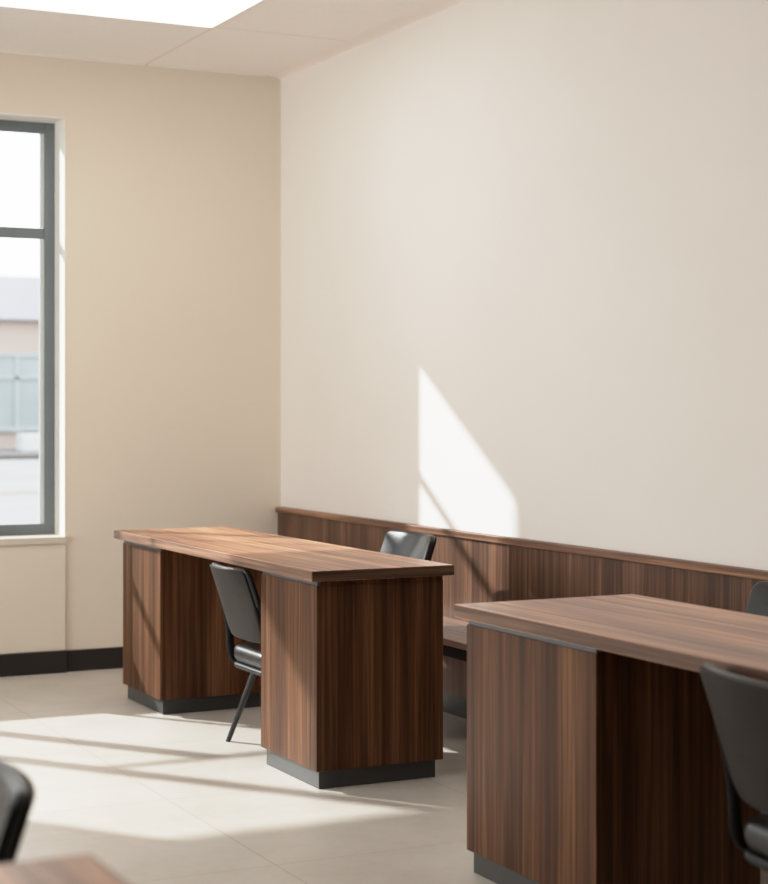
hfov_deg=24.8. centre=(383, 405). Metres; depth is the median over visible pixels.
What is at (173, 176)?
wall
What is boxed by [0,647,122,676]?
baseboard
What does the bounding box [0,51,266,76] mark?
trim
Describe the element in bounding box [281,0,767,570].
wall
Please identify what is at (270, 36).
ceiling
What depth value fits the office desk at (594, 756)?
4.43 m
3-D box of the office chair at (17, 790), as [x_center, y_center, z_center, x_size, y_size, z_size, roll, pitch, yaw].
[-0.742,0.919,2.455,0.478,0.779,0.522,0,0,-26]
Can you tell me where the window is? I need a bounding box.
[0,120,54,535]
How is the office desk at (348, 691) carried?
on the floor
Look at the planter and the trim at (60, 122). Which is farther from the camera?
the planter
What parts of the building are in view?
pane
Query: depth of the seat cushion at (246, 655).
6.59 m
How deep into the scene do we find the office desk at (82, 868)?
2.07 m
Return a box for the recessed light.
[0,0,264,28]
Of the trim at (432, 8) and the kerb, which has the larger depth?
the kerb
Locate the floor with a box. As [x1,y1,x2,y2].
[0,668,767,883]
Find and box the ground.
[0,449,38,524]
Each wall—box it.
[0,53,280,649]
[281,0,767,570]
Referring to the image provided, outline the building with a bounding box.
[0,275,38,448]
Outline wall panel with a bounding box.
[0,543,64,653]
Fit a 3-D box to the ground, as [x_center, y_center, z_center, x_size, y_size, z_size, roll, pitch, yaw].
[-19.618,1.554,73.257,150.000,0.200,131.320,0,0,-26]
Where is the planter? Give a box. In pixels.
[16,433,38,451]
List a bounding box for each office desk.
[0,853,128,883]
[114,527,453,788]
[454,594,767,883]
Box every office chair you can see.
[0,759,35,863]
[210,562,260,741]
[380,530,436,560]
[699,663,767,871]
[745,581,767,616]
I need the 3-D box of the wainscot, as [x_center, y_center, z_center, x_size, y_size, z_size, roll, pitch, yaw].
[1.888,0.913,4.151,0.036,0.782,10.958,0,0,-26]
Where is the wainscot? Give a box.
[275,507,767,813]
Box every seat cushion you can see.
[234,642,260,668]
[744,814,767,857]
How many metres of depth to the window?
8.70 m
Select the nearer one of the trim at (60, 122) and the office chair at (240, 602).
the office chair at (240, 602)
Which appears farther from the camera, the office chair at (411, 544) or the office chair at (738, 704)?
the office chair at (411, 544)
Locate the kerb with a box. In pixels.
[0,453,38,459]
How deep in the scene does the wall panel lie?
8.48 m
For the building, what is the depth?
58.53 m
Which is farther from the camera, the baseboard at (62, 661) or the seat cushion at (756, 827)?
the baseboard at (62, 661)
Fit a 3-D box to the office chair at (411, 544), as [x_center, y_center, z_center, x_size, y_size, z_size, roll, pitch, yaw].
[-0.057,0.911,6.993,0.488,0.794,0.532,0,0,-26]
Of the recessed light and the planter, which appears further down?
the planter
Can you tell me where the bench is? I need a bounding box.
[443,616,468,661]
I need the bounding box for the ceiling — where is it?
[0,0,434,74]
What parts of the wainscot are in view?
panel, cap rail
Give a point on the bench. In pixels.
(454, 630)
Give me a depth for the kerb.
47.63 m
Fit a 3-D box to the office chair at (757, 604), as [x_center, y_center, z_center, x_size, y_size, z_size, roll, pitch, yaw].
[1.054,0.919,5.032,0.478,0.779,0.522,0,0,-26]
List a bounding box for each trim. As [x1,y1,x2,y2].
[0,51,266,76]
[0,113,65,535]
[0,534,66,545]
[267,0,467,79]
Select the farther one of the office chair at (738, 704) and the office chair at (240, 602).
the office chair at (240, 602)
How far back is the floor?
5.73 m
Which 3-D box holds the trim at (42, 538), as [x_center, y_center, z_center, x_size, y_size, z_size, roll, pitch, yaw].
[-1.958,0.655,8.451,0.808,0.033,0.200,0,0,-26]

